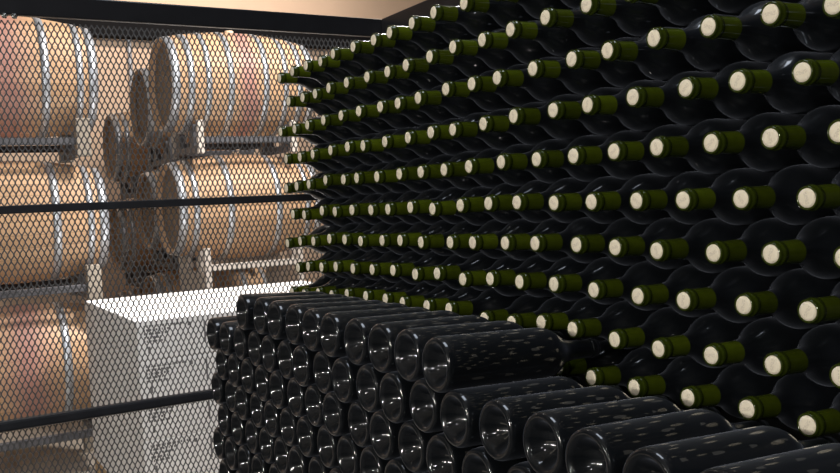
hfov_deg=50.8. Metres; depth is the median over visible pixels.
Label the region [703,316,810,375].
wine bottle
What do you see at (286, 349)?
wine bottle
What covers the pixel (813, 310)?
wine bottle
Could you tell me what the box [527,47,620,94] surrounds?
wine bottle
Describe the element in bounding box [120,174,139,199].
rack
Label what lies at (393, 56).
wine bottle
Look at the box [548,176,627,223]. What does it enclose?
wine bottle
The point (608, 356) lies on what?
wine bottle
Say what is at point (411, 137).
wine bottle
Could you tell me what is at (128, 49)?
conduit pipe
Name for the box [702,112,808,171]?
wine bottle
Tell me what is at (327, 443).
wine bottle
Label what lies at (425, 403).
wine bottle
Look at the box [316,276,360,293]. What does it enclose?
wine bottle
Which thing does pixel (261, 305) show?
wine bottle
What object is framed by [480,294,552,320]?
wine bottle
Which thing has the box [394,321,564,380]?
wine bottle
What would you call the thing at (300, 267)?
wine bottle
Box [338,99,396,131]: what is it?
wine bottle
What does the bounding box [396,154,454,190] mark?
wine bottle
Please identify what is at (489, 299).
wine bottle
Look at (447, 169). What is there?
wine bottle
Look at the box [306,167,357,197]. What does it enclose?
wine bottle
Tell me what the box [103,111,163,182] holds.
barrel
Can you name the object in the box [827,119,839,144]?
wine bottle
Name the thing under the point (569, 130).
wine bottle
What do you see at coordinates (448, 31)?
wine bottle
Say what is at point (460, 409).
wine bottle
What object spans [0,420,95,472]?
floor
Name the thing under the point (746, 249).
wine bottle
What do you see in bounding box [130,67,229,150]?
barrel
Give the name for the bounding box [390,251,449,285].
wine bottle
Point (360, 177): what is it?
wine bottle
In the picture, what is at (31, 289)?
rack
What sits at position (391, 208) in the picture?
wine bottle
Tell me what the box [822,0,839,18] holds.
wine bottle
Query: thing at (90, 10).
wire mesh fence
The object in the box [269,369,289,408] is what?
wine bottle
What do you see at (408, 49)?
wine bottle
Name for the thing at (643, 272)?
wine bottle
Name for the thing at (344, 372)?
wine bottle
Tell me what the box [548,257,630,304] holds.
wine bottle
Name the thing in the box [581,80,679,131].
wine bottle
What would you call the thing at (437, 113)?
wine bottle
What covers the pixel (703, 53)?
wine bottle
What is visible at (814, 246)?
wine bottle
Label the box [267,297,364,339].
wine bottle
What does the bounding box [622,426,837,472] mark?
wine bottle
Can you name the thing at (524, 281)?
wine bottle
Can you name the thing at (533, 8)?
wine bottle
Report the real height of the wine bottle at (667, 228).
0.076 m
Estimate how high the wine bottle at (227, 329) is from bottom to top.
0.075 m
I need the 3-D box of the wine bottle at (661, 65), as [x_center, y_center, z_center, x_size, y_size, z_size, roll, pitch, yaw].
[0.364,-0.255,1.239,0.272,0.073,0.074,-4,3,-31]
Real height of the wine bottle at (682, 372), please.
0.081 m
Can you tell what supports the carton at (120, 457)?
on the wooden pallet
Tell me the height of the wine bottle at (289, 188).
0.076 m
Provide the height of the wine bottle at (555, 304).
0.080 m
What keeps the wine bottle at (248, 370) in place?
on the wine bottle at (257, 405)
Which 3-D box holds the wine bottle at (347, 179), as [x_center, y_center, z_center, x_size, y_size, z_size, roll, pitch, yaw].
[-0.049,-0.130,1.968,0.272,0.074,0.074,-4,3,-31]
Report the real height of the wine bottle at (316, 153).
0.076 m
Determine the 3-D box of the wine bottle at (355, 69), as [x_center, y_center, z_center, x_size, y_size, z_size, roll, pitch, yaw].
[-0.103,-0.398,2.026,0.272,0.074,0.074,-4,3,-29]
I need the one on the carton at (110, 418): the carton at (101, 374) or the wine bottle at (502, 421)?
the carton at (101, 374)
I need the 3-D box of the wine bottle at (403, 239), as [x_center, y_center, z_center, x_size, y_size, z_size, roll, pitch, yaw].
[0.080,0.002,1.756,0.274,0.079,0.074,-3,2,-29]
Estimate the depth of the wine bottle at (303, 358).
1.54 m
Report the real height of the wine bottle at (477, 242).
0.076 m
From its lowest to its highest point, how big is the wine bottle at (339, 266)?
0.078 m
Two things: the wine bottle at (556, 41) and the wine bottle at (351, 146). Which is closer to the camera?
the wine bottle at (556, 41)
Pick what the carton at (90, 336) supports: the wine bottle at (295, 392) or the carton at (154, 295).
the carton at (154, 295)
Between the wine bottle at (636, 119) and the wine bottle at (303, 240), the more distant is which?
the wine bottle at (303, 240)
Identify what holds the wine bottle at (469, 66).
on the wine bottle at (486, 101)
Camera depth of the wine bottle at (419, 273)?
1.68 m
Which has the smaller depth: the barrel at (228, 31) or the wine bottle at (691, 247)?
the wine bottle at (691, 247)
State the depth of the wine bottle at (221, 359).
1.97 m
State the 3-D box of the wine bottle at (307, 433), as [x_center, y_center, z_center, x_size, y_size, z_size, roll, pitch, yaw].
[-0.086,0.343,1.616,0.273,0.075,0.074,-4,3,-30]
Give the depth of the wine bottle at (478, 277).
1.53 m
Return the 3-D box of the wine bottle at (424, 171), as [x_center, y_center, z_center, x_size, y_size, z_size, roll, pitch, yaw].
[0.116,-0.125,1.677,0.272,0.074,0.074,-4,3,-32]
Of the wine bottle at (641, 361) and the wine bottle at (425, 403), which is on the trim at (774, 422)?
the wine bottle at (641, 361)
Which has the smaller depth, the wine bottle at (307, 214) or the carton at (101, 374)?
the wine bottle at (307, 214)
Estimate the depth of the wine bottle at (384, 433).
1.30 m
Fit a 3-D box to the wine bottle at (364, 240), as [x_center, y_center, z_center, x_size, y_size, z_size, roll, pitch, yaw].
[-0.006,0.002,1.900,0.272,0.074,0.074,-4,3,-29]
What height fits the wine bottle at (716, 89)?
0.074 m
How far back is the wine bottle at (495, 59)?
1.51 m
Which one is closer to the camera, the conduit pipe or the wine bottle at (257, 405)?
the wine bottle at (257, 405)
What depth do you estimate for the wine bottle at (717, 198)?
1.09 m
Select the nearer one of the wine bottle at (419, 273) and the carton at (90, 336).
the wine bottle at (419, 273)
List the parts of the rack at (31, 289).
rail, rail, post, post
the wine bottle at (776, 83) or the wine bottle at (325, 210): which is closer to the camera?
the wine bottle at (776, 83)
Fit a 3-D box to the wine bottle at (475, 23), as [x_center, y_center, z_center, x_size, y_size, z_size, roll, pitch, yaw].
[0.143,-0.395,1.605,0.273,0.077,0.074,-4,3,-27]
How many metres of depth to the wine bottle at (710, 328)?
1.14 m
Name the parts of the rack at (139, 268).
post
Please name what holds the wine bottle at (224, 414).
on the wine bottle at (219, 440)
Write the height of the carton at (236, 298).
0.169 m
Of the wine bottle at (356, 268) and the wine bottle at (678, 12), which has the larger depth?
the wine bottle at (356, 268)
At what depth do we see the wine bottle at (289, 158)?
2.17 m
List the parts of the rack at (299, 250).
post, post, rail, rail, post, post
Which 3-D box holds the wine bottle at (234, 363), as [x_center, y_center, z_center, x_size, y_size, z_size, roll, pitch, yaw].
[-0.279,0.275,1.936,0.273,0.075,0.075,-4,3,-30]
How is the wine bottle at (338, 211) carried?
on the wine bottle at (348, 239)
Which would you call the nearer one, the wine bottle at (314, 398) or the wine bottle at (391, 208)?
the wine bottle at (314, 398)
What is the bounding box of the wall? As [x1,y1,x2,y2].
[0,0,424,305]
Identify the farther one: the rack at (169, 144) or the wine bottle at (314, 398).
the rack at (169, 144)
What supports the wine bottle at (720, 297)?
on the wine bottle at (710, 328)
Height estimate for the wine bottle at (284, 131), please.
0.076 m
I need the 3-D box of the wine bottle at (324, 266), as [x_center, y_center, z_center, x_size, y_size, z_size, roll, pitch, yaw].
[-0.107,0.065,2.076,0.273,0.076,0.074,-4,3,-30]
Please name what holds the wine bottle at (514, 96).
on the wine bottle at (532, 135)
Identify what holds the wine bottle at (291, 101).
on the wine bottle at (297, 128)
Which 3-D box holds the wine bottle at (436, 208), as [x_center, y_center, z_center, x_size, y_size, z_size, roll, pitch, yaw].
[0.139,-0.058,1.646,0.272,0.074,0.075,-4,3,-29]
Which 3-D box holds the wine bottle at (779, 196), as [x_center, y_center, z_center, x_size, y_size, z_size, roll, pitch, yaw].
[0.481,-0.052,1.075,0.272,0.074,0.074,-4,3,-30]
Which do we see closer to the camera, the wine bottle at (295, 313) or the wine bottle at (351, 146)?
the wine bottle at (295, 313)
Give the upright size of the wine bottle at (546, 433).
0.081 m
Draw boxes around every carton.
[85,294,174,336]
[87,332,98,369]
[89,364,100,402]
[91,396,102,435]
[93,429,105,469]
[96,298,192,344]
[98,339,111,379]
[100,373,112,404]
[103,415,115,448]
[104,439,116,472]
[107,302,209,351]
[110,347,124,388]
[112,381,127,426]
[114,416,129,463]
[116,451,130,472]
[121,306,232,361]
[124,352,215,399]
[126,392,218,440]
[128,428,221,472]
[130,466,218,472]
[164,287,248,297]
[178,290,262,300]
[195,297,237,305]
[213,304,235,315]
[239,281,310,289]
[256,287,290,292]
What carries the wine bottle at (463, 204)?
on the wine bottle at (477, 242)
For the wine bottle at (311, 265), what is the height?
0.075 m
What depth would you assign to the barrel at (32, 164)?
4.83 m
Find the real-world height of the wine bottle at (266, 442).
0.074 m
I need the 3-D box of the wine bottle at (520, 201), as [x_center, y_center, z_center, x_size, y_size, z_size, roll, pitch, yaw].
[0.266,-0.058,1.430,0.273,0.075,0.074,-4,3,-30]
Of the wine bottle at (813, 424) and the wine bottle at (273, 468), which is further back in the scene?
the wine bottle at (273, 468)
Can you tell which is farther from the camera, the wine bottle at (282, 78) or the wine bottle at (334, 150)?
the wine bottle at (282, 78)
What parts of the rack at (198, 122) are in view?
post, post, rail, rail, post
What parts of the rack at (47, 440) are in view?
post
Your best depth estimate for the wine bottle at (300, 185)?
2.13 m
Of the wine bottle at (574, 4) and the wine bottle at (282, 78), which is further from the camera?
the wine bottle at (282, 78)
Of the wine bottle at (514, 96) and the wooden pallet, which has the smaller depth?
the wine bottle at (514, 96)
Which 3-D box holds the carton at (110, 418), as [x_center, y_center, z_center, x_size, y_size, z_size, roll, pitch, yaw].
[-1.365,0.931,4.490,0.420,0.169,0.300,-4,3,-30]
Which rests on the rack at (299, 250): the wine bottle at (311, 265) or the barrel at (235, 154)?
the barrel at (235, 154)
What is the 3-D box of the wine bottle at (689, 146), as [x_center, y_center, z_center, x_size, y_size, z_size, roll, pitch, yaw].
[0.412,-0.119,1.174,0.272,0.074,0.074,-4,3,-31]
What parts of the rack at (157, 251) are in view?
post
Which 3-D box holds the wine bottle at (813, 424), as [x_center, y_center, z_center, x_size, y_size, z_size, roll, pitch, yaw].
[0.533,0.203,1.015,0.274,0.081,0.075,-4,3,-29]
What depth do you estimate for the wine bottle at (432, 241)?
1.64 m
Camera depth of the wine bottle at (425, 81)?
1.72 m
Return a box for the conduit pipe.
[127,40,132,89]
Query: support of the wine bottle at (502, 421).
on the wine bottle at (476, 460)
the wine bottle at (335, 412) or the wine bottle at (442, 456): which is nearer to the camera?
the wine bottle at (442, 456)
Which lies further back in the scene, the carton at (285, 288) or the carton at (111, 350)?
the carton at (285, 288)
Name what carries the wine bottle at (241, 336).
on the wine bottle at (248, 370)
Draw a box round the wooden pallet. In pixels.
[94,457,106,472]
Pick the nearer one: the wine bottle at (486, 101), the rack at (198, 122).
the wine bottle at (486, 101)
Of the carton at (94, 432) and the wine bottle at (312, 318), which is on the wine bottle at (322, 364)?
the wine bottle at (312, 318)
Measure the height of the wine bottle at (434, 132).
0.074 m
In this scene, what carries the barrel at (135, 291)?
on the rack
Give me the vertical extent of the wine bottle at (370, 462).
0.075 m
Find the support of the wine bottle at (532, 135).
on the wine bottle at (473, 166)
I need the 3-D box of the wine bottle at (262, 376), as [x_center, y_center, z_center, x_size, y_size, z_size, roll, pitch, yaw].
[-0.194,0.279,1.792,0.273,0.075,0.075,-4,3,-30]
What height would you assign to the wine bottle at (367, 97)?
0.074 m
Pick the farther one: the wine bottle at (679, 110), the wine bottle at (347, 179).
the wine bottle at (347, 179)
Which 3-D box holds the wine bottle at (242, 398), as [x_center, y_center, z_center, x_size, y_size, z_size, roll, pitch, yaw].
[-0.256,0.338,1.904,0.273,0.075,0.074,-4,3,-31]
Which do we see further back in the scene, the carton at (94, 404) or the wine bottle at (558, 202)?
the carton at (94, 404)
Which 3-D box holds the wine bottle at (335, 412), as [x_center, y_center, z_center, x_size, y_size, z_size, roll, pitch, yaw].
[-0.029,0.282,1.506,0.272,0.075,0.074,-4,3,-31]
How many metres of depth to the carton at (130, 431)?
3.82 m
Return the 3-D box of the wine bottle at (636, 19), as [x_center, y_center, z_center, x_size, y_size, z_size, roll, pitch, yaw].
[0.343,-0.323,1.276,0.272,0.074,0.074,-4,3,-31]
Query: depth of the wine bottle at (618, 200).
1.24 m
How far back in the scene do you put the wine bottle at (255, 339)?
1.77 m
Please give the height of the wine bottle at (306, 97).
0.075 m
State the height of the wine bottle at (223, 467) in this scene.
0.075 m
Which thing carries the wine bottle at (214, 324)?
on the wine bottle at (221, 359)
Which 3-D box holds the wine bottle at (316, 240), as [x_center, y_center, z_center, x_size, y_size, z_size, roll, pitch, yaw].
[-0.130,0.002,2.111,0.272,0.074,0.074,-4,3,-31]
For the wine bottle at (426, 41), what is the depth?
1.69 m
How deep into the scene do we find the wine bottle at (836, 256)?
0.91 m
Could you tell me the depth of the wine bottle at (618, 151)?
1.20 m
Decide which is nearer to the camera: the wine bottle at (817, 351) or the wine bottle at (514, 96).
the wine bottle at (817, 351)
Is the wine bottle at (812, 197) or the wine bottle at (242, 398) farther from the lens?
the wine bottle at (242, 398)
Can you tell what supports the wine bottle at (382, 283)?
on the trim at (774, 422)
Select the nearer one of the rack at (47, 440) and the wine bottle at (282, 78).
the wine bottle at (282, 78)
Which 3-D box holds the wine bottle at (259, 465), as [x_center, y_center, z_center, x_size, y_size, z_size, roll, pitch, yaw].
[-0.209,0.464,1.837,0.272,0.074,0.074,-4,3,-31]
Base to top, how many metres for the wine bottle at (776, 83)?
0.075 m
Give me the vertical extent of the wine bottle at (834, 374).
0.076 m
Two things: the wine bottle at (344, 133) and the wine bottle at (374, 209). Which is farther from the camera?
the wine bottle at (344, 133)
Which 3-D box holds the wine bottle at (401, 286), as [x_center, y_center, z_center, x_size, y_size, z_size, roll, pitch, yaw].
[0.004,0.130,1.907,0.274,0.085,0.074,-4,3,-30]
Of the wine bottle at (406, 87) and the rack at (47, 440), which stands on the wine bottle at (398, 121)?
the wine bottle at (406, 87)
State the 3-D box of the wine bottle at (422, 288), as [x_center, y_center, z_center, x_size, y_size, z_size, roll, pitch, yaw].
[0.048,0.130,1.834,0.274,0.085,0.074,-4,3,-30]
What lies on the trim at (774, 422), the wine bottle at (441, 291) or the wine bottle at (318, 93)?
the wine bottle at (441, 291)
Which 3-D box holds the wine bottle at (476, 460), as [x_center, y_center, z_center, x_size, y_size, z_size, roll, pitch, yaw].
[0.186,0.289,1.147,0.273,0.076,0.075,-4,3,-29]
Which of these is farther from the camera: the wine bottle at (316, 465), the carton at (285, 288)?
the carton at (285, 288)
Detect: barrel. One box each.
[0,15,97,137]
[0,161,109,284]
[0,302,90,420]
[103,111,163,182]
[109,200,171,271]
[115,288,141,297]
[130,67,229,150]
[136,170,163,250]
[142,267,266,295]
[148,30,312,136]
[155,152,319,258]
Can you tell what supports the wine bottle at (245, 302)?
on the wine bottle at (255, 339)
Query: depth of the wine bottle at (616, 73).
1.26 m
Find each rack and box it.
[0,118,91,162]
[0,264,102,300]
[0,419,93,451]
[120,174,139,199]
[125,265,159,288]
[149,137,253,168]
[155,250,223,270]
[171,120,297,158]
[178,247,304,291]
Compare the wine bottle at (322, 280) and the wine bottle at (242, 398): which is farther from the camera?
the wine bottle at (322, 280)
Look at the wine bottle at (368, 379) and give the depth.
1.34 m
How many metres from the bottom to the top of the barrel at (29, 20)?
0.690 m
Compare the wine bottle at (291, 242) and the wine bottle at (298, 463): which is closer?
the wine bottle at (298, 463)
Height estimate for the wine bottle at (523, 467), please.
0.076 m
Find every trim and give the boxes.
[35,17,370,49]
[554,339,839,442]
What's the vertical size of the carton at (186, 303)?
0.169 m
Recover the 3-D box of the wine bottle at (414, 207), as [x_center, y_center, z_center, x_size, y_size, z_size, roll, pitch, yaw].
[0.099,-0.061,1.718,0.273,0.075,0.075,-4,3,-29]
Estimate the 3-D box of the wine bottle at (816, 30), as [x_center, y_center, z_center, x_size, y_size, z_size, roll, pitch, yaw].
[0.494,-0.251,1.027,0.273,0.075,0.074,-4,3,-32]
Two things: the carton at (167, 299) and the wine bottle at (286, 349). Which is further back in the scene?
the carton at (167, 299)
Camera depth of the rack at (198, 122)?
5.79 m
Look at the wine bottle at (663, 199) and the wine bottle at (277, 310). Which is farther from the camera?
the wine bottle at (277, 310)
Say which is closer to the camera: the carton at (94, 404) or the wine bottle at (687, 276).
the wine bottle at (687, 276)
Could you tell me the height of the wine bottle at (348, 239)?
0.075 m
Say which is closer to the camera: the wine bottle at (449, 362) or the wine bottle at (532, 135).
the wine bottle at (449, 362)
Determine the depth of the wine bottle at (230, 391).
1.93 m
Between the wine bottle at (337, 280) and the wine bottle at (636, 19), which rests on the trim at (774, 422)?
the wine bottle at (337, 280)
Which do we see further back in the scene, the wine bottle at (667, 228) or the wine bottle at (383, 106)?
the wine bottle at (383, 106)
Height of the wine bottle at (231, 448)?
0.075 m
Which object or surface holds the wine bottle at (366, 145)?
on the wine bottle at (360, 177)
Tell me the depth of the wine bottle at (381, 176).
1.78 m
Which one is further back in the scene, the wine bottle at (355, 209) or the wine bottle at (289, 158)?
the wine bottle at (289, 158)
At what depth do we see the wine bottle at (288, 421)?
1.63 m
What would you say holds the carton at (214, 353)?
on the carton at (128, 397)
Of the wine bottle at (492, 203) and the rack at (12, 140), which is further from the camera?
the rack at (12, 140)
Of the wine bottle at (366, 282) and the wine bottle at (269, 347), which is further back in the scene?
the wine bottle at (366, 282)
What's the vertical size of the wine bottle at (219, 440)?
0.075 m
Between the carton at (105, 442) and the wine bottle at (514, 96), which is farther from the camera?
the carton at (105, 442)
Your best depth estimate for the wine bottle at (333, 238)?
1.99 m
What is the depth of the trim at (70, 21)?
9.11 m
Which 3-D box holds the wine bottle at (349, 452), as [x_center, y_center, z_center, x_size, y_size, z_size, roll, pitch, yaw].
[-0.002,0.344,1.475,0.272,0.075,0.074,-4,3,-31]
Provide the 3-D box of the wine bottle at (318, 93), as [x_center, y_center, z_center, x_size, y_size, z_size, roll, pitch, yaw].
[-0.122,-0.331,2.055,0.273,0.076,0.074,-4,3,-33]
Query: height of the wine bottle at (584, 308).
0.082 m
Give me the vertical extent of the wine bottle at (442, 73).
0.075 m
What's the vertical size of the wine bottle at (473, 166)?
0.074 m
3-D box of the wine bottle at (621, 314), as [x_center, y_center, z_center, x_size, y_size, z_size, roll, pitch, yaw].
[0.337,0.133,1.333,0.274,0.080,0.074,-4,3,-29]
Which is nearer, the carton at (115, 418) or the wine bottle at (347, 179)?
the wine bottle at (347, 179)
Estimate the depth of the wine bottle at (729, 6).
1.10 m
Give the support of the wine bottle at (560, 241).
on the wine bottle at (524, 281)
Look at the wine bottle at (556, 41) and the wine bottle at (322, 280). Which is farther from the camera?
the wine bottle at (322, 280)
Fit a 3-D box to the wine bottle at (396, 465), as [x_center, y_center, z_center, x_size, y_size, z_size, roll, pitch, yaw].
[0.081,0.347,1.331,0.273,0.075,0.074,-4,3,-30]
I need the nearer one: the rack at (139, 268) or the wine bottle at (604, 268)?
the wine bottle at (604, 268)
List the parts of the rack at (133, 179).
post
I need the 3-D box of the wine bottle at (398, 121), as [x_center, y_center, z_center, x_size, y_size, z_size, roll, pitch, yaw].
[-0.013,-0.265,1.877,0.272,0.074,0.073,-4,3,-33]
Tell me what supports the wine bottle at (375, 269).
on the wine bottle at (401, 286)
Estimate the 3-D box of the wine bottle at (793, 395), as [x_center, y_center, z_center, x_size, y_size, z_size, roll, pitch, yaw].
[0.494,0.202,1.088,0.274,0.083,0.074,-4,3,-30]
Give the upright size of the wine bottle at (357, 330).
0.078 m
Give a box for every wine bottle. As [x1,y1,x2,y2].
[207,315,236,349]
[211,372,227,403]
[213,427,232,458]
[216,348,229,379]
[218,403,233,435]
[219,321,238,355]
[219,458,236,472]
[225,379,237,411]
[225,436,239,469]
[228,352,242,386]
[231,411,247,445]
[234,326,252,359]
[235,385,252,419]
[236,291,326,329]
[238,444,254,472]
[241,357,257,392]
[245,418,261,453]
[248,330,268,365]
[250,391,266,427]
[252,453,272,472]
[253,294,346,334]
[255,364,271,400]
[259,426,277,463]
[261,334,284,372]
[264,399,282,436]
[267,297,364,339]
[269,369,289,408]
[269,462,279,472]
[274,435,292,472]
[277,72,324,91]
[277,339,303,378]
[278,116,327,144]
[280,406,299,445]
[284,143,332,171]
[284,172,325,199]
[285,225,329,253]
[285,300,385,344]
[286,87,336,115]
[287,377,307,416]
[288,445,311,472]
[290,65,338,86]
[290,275,331,291]
[291,197,334,225]
[292,113,342,142]
[292,344,318,386]
[294,170,341,198]
[295,250,337,277]
[297,140,345,170]
[297,415,320,456]
[298,224,341,251]
[300,91,347,111]
[302,197,353,226]
[302,276,346,291]
[302,303,407,350]
[303,59,351,81]
[305,112,362,139]
[305,383,325,426]
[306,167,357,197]
[306,250,349,277]
[309,455,332,472]
[310,137,362,168]
[311,223,358,252]
[312,87,362,108]
[313,350,344,393]
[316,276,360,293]
[317,425,340,467]
[318,55,365,75]
[319,193,367,223]
[319,249,365,279]
[320,307,429,356]
[321,104,379,135]
[322,391,352,435]
[323,164,375,194]
[326,74,381,104]
[327,222,373,251]
[328,133,381,165]
[329,277,377,294]
[330,40,387,70]
[330,466,341,472]
[332,193,381,224]
[332,356,362,402]
[333,249,383,279]
[337,433,364,472]
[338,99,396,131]
[341,162,389,194]
[342,221,391,252]
[343,67,400,99]
[344,129,398,162]
[344,278,394,297]
[344,310,459,364]
[348,400,374,446]
[349,191,403,224]
[350,40,406,64]
[350,250,401,282]
[354,159,410,192]
[355,94,420,128]
[356,363,388,411]
[358,221,412,254]
[360,127,419,161]
[360,445,390,472]
[363,280,415,300]
[364,62,421,95]
[368,190,419,224]
[368,315,489,372]
[369,250,423,284]
[370,33,425,57]
[370,409,402,459]
[374,157,433,192]
[377,89,440,124]
[379,221,431,254]
[379,371,415,422]
[382,123,443,158]
[382,281,436,302]
[384,55,442,90]
[384,457,412,472]
[385,189,442,224]
[386,25,448,51]
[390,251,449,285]
[394,85,459,121]
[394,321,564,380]
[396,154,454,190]
[397,220,455,255]
[398,419,442,472]
[399,283,457,306]
[402,47,468,82]
[404,118,468,155]
[407,187,467,223]
[408,15,477,42]
[409,376,583,432]
[412,254,467,289]
[414,79,491,117]
[417,151,480,189]
[417,221,480,257]
[422,328,600,392]
[423,286,483,310]
[426,38,493,76]
[426,432,483,472]
[427,112,491,151]
[429,186,493,225]
[430,4,504,36]
[433,252,497,290]
[440,148,504,188]
[440,376,622,447]
[441,70,514,110]
[445,288,519,315]
[446,219,507,258]
[449,29,523,69]
[449,109,522,149]
[456,183,522,223]
[458,256,526,296]
[459,0,539,27]
[462,446,527,472]
[464,144,537,186]
[467,64,542,106]
[468,218,539,260]
[477,20,559,63]
[479,102,555,145]
[479,385,668,460]
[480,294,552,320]
[484,180,551,222]
[486,255,555,297]
[492,57,575,101]
[493,0,572,19]
[496,139,571,183]
[500,218,569,261]
[505,9,600,56]
[506,296,576,339]
[507,461,535,472]
[508,94,596,140]
[512,177,589,222]
[514,256,587,300]
[523,396,720,472]
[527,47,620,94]
[530,217,609,263]
[531,135,610,181]
[536,297,610,341]
[540,6,640,46]
[547,87,630,135]
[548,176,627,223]
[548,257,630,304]
[556,339,634,385]
[560,0,580,8]
[565,37,658,87]
[565,409,769,472]
[567,130,653,179]
[567,300,654,348]
[570,217,648,265]
[580,0,686,36]
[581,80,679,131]
[585,174,673,224]
[585,347,673,396]
[587,260,675,310]
[601,27,713,80]
[607,124,696,176]
[608,217,693,269]
[608,307,698,358]
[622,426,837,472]
[625,0,739,25]
[626,71,734,125]
[627,356,724,407]
[629,171,719,224]
[631,264,719,317]
[646,14,757,71]
[649,118,750,174]
[649,218,749,272]
[651,313,749,367]
[675,168,776,225]
[676,266,777,322]
[677,61,780,119]
[680,363,781,418]
[700,1,832,62]
[701,443,839,472]
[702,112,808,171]
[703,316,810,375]
[705,217,804,276]
[708,0,800,13]
[728,51,839,113]
[732,164,839,225]
[735,268,839,328]
[738,373,839,429]
[760,0,839,52]
[761,105,839,168]
[761,216,839,279]
[763,323,839,386]
[792,49,839,100]
[796,172,839,216]
[797,282,839,325]
[797,392,839,437]
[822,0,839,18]
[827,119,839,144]
[829,363,839,388]
[833,246,839,268]
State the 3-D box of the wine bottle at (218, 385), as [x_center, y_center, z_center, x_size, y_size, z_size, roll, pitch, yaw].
[-0.343,0.335,2.059,0.273,0.075,0.074,-4,3,-30]
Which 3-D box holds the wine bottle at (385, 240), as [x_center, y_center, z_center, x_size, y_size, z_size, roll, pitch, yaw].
[0.041,0.001,1.831,0.273,0.074,0.074,-4,3,-29]
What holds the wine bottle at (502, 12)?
on the wine bottle at (495, 59)
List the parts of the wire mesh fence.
rail, rail, rail, rail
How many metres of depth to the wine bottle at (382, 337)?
1.31 m
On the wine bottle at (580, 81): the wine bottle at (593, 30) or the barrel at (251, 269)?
the wine bottle at (593, 30)
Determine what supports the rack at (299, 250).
on the barrel
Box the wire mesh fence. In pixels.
[0,0,459,472]
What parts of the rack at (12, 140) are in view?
rail, rail, post, post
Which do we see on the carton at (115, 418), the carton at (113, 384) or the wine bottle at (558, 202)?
the carton at (113, 384)
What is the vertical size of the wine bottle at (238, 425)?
0.075 m
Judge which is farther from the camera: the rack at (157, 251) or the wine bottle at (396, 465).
the rack at (157, 251)
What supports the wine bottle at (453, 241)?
on the wine bottle at (478, 261)
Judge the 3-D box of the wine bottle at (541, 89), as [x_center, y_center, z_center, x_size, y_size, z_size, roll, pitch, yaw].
[0.237,-0.257,1.454,0.272,0.074,0.074,-4,3,-30]
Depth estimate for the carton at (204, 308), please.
3.81 m
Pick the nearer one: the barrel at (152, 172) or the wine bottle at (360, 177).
the wine bottle at (360, 177)
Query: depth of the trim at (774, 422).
1.18 m
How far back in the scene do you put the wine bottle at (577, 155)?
1.27 m
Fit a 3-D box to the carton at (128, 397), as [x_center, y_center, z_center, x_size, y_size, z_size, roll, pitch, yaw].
[-1.068,0.768,3.967,0.420,0.169,0.300,-4,3,-30]
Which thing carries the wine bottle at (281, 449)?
on the wine bottle
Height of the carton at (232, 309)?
0.169 m
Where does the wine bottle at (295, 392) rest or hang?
on the wine bottle at (307, 433)
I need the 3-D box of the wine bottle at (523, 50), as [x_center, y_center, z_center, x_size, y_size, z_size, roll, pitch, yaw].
[0.216,-0.325,1.491,0.272,0.074,0.074,-4,3,-30]
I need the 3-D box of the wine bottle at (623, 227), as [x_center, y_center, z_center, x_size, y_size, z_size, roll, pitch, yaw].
[0.337,0.007,1.327,0.273,0.076,0.074,-4,3,-32]
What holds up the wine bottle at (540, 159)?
on the wine bottle at (558, 202)
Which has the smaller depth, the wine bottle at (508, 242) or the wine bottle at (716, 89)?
the wine bottle at (716, 89)
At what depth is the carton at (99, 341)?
4.36 m
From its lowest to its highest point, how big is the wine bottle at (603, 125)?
0.074 m
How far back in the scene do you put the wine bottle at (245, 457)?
1.85 m
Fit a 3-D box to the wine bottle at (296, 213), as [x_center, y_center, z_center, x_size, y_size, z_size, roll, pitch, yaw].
[-0.193,-0.066,2.212,0.273,0.076,0.074,-4,3,-32]
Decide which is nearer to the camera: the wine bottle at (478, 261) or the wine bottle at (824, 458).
the wine bottle at (824, 458)
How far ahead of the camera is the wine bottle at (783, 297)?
1.03 m
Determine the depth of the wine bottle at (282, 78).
2.18 m
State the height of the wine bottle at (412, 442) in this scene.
0.075 m
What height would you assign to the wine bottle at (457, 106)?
0.074 m
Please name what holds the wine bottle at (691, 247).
on the wine bottle at (687, 276)
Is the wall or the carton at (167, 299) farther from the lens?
the wall
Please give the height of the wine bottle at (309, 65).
0.074 m
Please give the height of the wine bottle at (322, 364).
0.075 m
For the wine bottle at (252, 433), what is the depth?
1.82 m
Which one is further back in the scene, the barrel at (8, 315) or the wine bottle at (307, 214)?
the barrel at (8, 315)
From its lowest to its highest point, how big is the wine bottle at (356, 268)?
0.078 m
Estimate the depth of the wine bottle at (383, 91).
1.86 m
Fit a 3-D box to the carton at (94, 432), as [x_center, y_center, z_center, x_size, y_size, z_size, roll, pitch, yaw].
[-1.509,1.097,4.756,0.420,0.169,0.300,-4,3,-30]
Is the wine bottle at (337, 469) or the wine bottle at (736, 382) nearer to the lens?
the wine bottle at (736, 382)
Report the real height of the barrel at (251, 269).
0.690 m
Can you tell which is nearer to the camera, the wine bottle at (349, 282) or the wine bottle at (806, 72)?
the wine bottle at (806, 72)
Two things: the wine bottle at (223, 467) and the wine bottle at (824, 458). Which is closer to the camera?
the wine bottle at (824, 458)
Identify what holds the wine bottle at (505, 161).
on the wine bottle at (492, 203)
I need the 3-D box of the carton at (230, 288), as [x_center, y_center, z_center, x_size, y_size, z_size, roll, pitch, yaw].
[-1.180,0.393,4.941,0.420,0.169,0.300,-4,3,-30]
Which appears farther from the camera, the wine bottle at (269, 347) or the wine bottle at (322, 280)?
the wine bottle at (322, 280)
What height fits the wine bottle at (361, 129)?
0.074 m
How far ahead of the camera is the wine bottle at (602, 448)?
0.92 m
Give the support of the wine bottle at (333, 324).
on the wine bottle at (322, 364)
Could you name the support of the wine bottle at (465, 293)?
on the trim at (774, 422)
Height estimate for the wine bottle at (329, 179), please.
0.075 m
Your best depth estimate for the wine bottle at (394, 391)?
1.26 m
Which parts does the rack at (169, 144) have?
post, post, rail, rail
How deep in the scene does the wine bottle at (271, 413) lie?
1.70 m
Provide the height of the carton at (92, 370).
0.169 m

